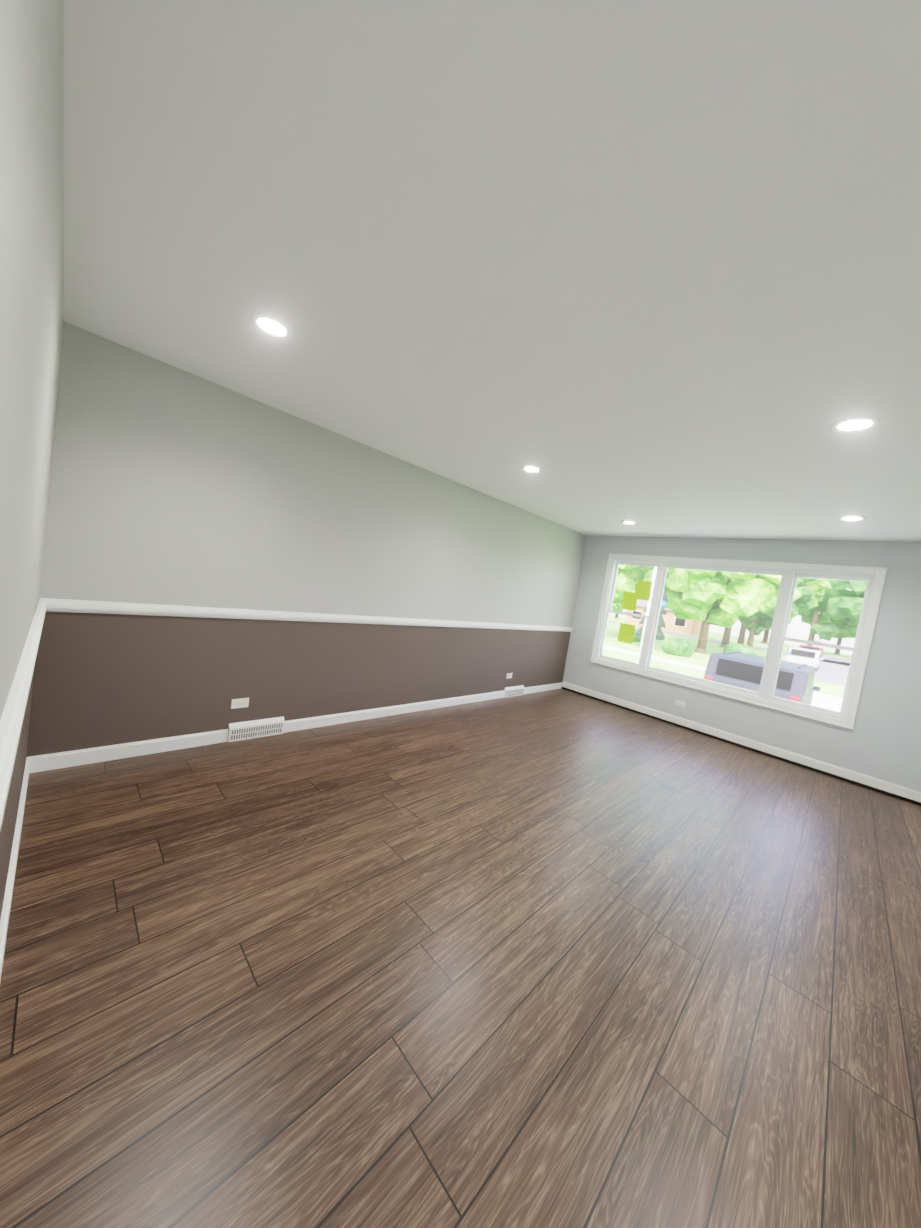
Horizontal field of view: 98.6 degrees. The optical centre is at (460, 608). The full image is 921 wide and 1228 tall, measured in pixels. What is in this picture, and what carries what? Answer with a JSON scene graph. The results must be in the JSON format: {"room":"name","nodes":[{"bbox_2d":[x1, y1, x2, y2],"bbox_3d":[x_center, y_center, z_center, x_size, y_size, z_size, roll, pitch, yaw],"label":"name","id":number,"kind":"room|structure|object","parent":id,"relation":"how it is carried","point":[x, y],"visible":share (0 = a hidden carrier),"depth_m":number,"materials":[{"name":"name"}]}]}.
{"room":"empty living room","nodes":[
{"label":"empty living room","id":0,"kind":"room"},
{"bbox_2d":[0,0,63,919],"bbox_3d":[-0.843,0.011,0.607,4.180,2.440,0.180,12,5,44],"label":"wall","id":1,"kind":"structure","parent":0,"point":[31,185],"depth_m":0.72,"materials":[{"name":"paint"}]},
{"bbox_2d":[0,756,35,980],"bbox_3d":[-1.025,1.160,0.824,3.960,0.092,0.016,12,5,44],"label":"baseboard","id":2,"kind":"structure","parent":1,"relation":"attached to","point":[30,766],"depth_m":1.53,"materials":[{"name":"white wood"}]},
{"bbox_2d":[0,598,51,829],"bbox_3d":[-0.863,0.273,0.750,3.970,0.070,0.028,12,5,44],"label":"trim","id":3,"kind":"structure","parent":1,"relation":"attached to","point":[11,720],"depth_m":0.90,"materials":[{"name":"white wood"}]},
{"bbox_2d":[27,322,586,756],"bbox_3d":[-0.288,-0.126,4.255,0.180,2.440,6.140,12,5,44],"label":"wall","id":4,"kind":"structure","parent":0,"point":[171,485],"depth_m":2.85,"materials":[{"name":"paint"}]},
{"bbox_2d":[36,729,227,771],"bbox_3d":[-2.052,0.902,2.563,0.016,0.092,0.970,12,5,44],"label":"baseboard","id":5,"kind":"structure","parent":4,"relation":"attached to","point":[52,761],"depth_m":2.49,"materials":[{"name":"white wood"}]},
{"bbox_2d":[231,698,248,708],"bbox_3d":[-1.637,0.704,2.942,0.009,0.072,0.118,12,5,44],"label":"electrical outlet","id":6,"kind":"object","parent":4,"relation":"attached to","point":[240,703],"visible":1,"depth_m":2.94,"materials":[{"name":"white plastic"}]},
{"bbox_2d":[227,716,283,741],"bbox_3d":[-1.562,0.926,3.043,0.038,0.132,0.396,12,5,44],"label":"air vent","id":7,"kind":"object","parent":4,"relation":"in","point":[245,730],"visible":0.98,"depth_m":3.02,"materials":[{"name":"white metal"}]},
{"bbox_2d":[52,599,572,631],"bbox_3d":[-0.255,0.156,4.198,0.028,0.070,5.780,12,5,44],"label":"trim","id":8,"kind":"structure","parent":4,"relation":"attached to","point":[58,605],"depth_m":2.90,"materials":[{"name":"white wood"}]},
{"bbox_2d":[283,691,504,732],"bbox_3d":[-0.428,1.044,4.221,0.016,0.092,2.880,12,5,44],"label":"baseboard","id":9,"kind":"structure","parent":4,"relation":"attached to","point":[333,719],"depth_m":3.85,"materials":[{"name":"white wood"}]},
{"bbox_2d":[506,673,512,678],"bbox_3d":[0.653,0.896,5.279,0.009,0.072,0.118,12,5,44],"label":"electrical outlet","id":10,"kind":"object","parent":4,"relation":"attached to","point":[509,675],"visible":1,"depth_m":5.27,"materials":[{"name":"white plastic"}]},
{"bbox_2d":[504,685,523,697],"bbox_3d":[0.736,1.127,5.389,0.038,0.132,0.416,12,5,44],"label":"air vent","id":11,"kind":"object","parent":4,"relation":"in","point":[512,691],"visible":1,"depth_m":5.37,"materials":[{"name":"silver metal"}]},
{"bbox_2d":[524,681,563,693],"bbox_3d":[1.233,1.190,5.912,0.022,0.092,1.030,12,5,44],"label":"baseboard","id":12,"kind":"structure","parent":4,"relation":"attached to","point":[533,689],"depth_m":5.91,"materials":[{"name":"white wood"}]},
{"bbox_2d":[0,688,920,1227],"bbox_3d":[0.987,1.444,2.871,4.360,0.120,6.140,12,5,44],"label":"floor","id":13,"kind":"structure","parent":0,"point":[556,958],"depth_m":1.40,"materials":[{"name":"laminate"}]},
{"bbox_2d":[63,0,920,541],"bbox_3d":[1.364,-1.083,2.719,4.360,0.120,6.140,12,5,44],"label":"ceiling","id":14,"kind":"structure","parent":0,"point":[651,268],"depth_m":1.19,"materials":[{"name":"white paint"}]},
{"bbox_2d":[251,313,292,339],"bbox_3d":[-0.868,-1.298,1.824,0.176,0.006,0.176,12,5,44],"label":"recessed light","id":15,"kind":"object","parent":14,"relation":"in","point":[271,326],"visible":1,"depth_m":1.82,"materials":[{"name":"white"}]},
{"bbox_2d":[521,465,541,472],"bbox_3d":[0.598,-1.170,3.322,0.176,0.006,0.176,12,5,44],"label":"recessed light","id":16,"kind":"object","parent":14,"relation":"in","point":[531,469],"visible":1,"depth_m":3.31,"materials":[{"name":"white"}]},
{"bbox_2d":[622,521,636,523],"bbox_3d":[2.044,-1.044,4.798,0.176,0.006,0.176,12,5,44],"label":"recessed light","id":17,"kind":"object","parent":14,"relation":"in","point":[628,522],"visible":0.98,"depth_m":4.79,"materials":[{"name":"white"}]},
{"bbox_2d":[838,516,866,520],"bbox_3d":[3.326,-0.766,3.364,0.176,0.006,0.176,12,5,44],"label":"recessed light","id":18,"kind":"object","parent":14,"relation":"in","point":[851,518],"visible":1,"depth_m":3.36,"materials":[{"name":"white"}]},
{"bbox_2d":[830,416,880,432],"bbox_3d":[1.908,-0.890,1.917,0.176,0.006,0.176,12,5,44],"label":"recessed light","id":19,"kind":"object","parent":14,"relation":"in","point":[854,424],"visible":1,"depth_m":1.91,"materials":[{"name":"white"}]},
{"bbox_2d":[563,536,920,791],"bbox_3d":[3.406,0.785,5.158,5.360,3.520,0.780,12,5,44],"label":"wall","id":20,"kind":"structure","parent":0,"point":[881,740],"depth_m":4.22,"materials":[{"name":"grey paint"}]},
{"bbox_2d":[675,700,685,707],"bbox_3d":[2.844,1.231,5.118,0.118,0.072,0.009,12,5,44],"label":"electrical outlet","id":21,"kind":"object","parent":20,"relation":"attached to","point":[680,703],"visible":1,"depth_m":5.12,"materials":[{"name":"white plastic"}]},
{"bbox_2d":[591,554,886,729],"bbox_3d":[3.162,0.208,5.021,2.849,1.645,0.227,12,5,44],"label":"window","id":22,"kind":"structure","parent":20,"relation":"in","point":[845,717],"depth_m":4.54,"materials":[{"name":"white"}]},
{"bbox_2d":[617,580,652,643],"bbox_3d":[2.481,0.046,5.685,0.372,0.915,0.043,12,5,44],"label":"notices","id":23,"kind":"object","parent":22,"relation":"attached to","point":[629,602],"visible":1,"depth_m":5.69,"materials":[{"name":"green paper"}]},
{"bbox_2d":[564,681,920,805],"bbox_3d":[2.997,1.500,4.928,3.960,0.116,0.032,12,5,44],"label":"baseboard","id":24,"kind":"structure","parent":20,"relation":"attached to","point":[909,795],"depth_m":4.47,"materials":[{"name":"white wood"}]},
{"label":"outside","id":25,"kind":"structure","parent":0,"visible":0},
{"bbox_2d":[602,613,851,697],"bbox_3d":[37.889,4.213,64.784,150.000,0.200,134.040,12,5,44],"label":"ground","id":26,"kind":"structure","parent":25,"point":[699,660],"depth_m":26.62,"materials":[{"name":"green plant"}]},
{"bbox_2d":[611,587,635,618],"bbox_3d":[36.631,-2.919,90.523,9.508,10.443,9.943,12,5,44],"label":"tree","id":27,"kind":"object","parent":26,"relation":"on","point":[617,608],"depth_m":88.17,"materials":[{"name":"green plant"}]},
{"bbox_2d":[615,565,653,598],"bbox_3d":[10.854,-4.397,31.468,10.131,12.810,10.548,12,5,44],"label":"tree","id":28,"kind":"object","parent":26,"relation":"on","point":[639,571],"depth_m":29.07,"materials":[{"name":"green plant"}]},
{"bbox_2d":[633,629,641,641],"bbox_3d":[13.199,2.078,30.374,1.631,1.165,1.566,12,5,44],"label":"bush","id":29,"kind":"object","parent":26,"relation":"on","point":[636,637],"depth_m":29.86,"materials":[{"name":"green plant"}]},
{"bbox_2d":[637,567,665,662],"bbox_3d":[7.975,-0.584,16.058,0.730,6.270,0.600,12,5,44],"label":"sign pole","id":30,"kind":"object","parent":26,"relation":"on","point":[649,601],"depth_m":16.26,"materials":[{"name":"white metal"}]},
{"bbox_2d":[635,570,668,639],"bbox_3d":[13.371,-1.852,26.519,1.935,9.116,1.985,12,5,44],"label":"tree","id":31,"kind":"object","parent":26,"relation":"on","point":[659,633],"depth_m":26.13,"materials":[{"name":"green plant"}]},
{"bbox_2d":[626,600,701,634],"bbox_3d":[34.897,0.259,66.679,10.800,6.500,8.800,12,5,44],"label":"house","id":32,"kind":"structure","parent":26,"relation":"on","point":[670,619],"depth_m":62.72,"materials":[{"name":"brick"}]},
{"bbox_2d":[661,637,694,657],"bbox_3d":[13.514,2.435,24.604,1.886,1.284,1.976,12,5,44],"label":"bush","id":33,"kind":"object","parent":26,"relation":"on","point":[680,646],"depth_m":23.98,"materials":[{"name":"green plant"}]},
{"bbox_2d":[643,568,802,653],"bbox_3d":[18.779,-3.624,28.855,11.584,13.930,10.789,12,5,44],"label":"tree","id":34,"kind":"object","parent":26,"relation":"on","point":[705,618],"depth_m":25.97,"materials":[{"name":"green plant"}]},
{"bbox_2d":[719,626,731,647],"bbox_3d":[27.825,-4.188,39.280,11.477,16.464,11.884,12,5,44],"label":"tree","id":35,"kind":"object","parent":26,"relation":"on","point":[727,636],"depth_m":39.31,"materials":[{"name":"green plant"}]},
{"bbox_2d":[604,621,850,711],"bbox_3d":[16.428,2.226,42.851,150.000,0.016,71.540,12,5,44],"label":"road","id":36,"kind":"structure","parent":26,"relation":"on","point":[827,701],"depth_m":24.58,"materials":[{"name":"grey asphalt"}]},
{"bbox_2d":[703,651,820,704],"bbox_3d":[7.895,2.085,10.332,2.120,1.650,4.612,12,5,44],"label":"car","id":37,"kind":"object","parent":36,"relation":"on","point":[784,682],"depth_m":8.88,"materials":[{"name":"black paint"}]},
{"bbox_2d":[785,646,822,670],"bbox_3d":[25.445,3.675,29.328,2.070,1.415,4.412,12,5,44],"label":"car","id":38,"kind":"object","parent":36,"relation":"on","point":[812,658],"depth_m":27.87,"materials":[{"name":"grey paint"}]},
{"bbox_2d":[799,644,824,660],"bbox_3d":[35.644,4.518,40.302,2.070,1.445,4.412,12,5,44],"label":"car","id":39,"kind":"object","parent":36,"relation":"on","point":[811,647],"depth_m":39.04,"materials":[{"name":"red paint"}]},
{"bbox_2d":[722,643,757,655],"bbox_3d":[18.259,2.952,25.951,2.061,1.350,2.469,12,5,44],"label":"bush","id":40,"kind":"object","parent":26,"relation":"on","point":[736,648],"depth_m":25.51,"materials":[{"name":"green plant"}]},
{"bbox_2d":[747,619,792,643],"bbox_3d":[56.898,-3.555,71.215,18.663,19.971,17.806,12,5,44],"label":"tree","id":41,"kind":"object","parent":26,"relation":"on","point":[765,639],"depth_m":71.31,"materials":[{"name":"green plant"}]},
{"bbox_2d":[738,577,816,646],"bbox_3d":[24.678,-0.692,32.638,6.964,9.427,6.788,12,5,44],"label":"tree","id":42,"kind":"object","parent":26,"relation":"on","point":[755,630],"depth_m":31.50,"materials":[{"name":"green plant"}]},
{"bbox_2d":[737,579,836,643],"bbox_3d":[35.450,-3.259,47.197,14.322,15.931,14.500,12,5,44],"label":"tree","id":43,"kind":"object","parent":26,"relation":"on","point":[815,584],"depth_m":43.81,"materials":[{"name":"green plant"}]},
{"bbox_2d":[801,610,857,654],"bbox_3d":[67.189,-1.274,68.859,13.800,18.778,15.101,12,5,44],"label":"tree","id":44,"kind":"object","parent":26,"relation":"on","point":[825,620],"depth_m":67.93,"materials":[{"name":"green plant"}]},
{"bbox_2d":[798,580,866,645],"bbox_3d":[56.067,-2.903,61.265,17.979,19.624,17.307,12,5,44],"label":"tree","id":45,"kind":"object","parent":26,"relation":"on","point":[850,614],"depth_m":57.22,"materials":[{"name":"green plant"}]}
]}

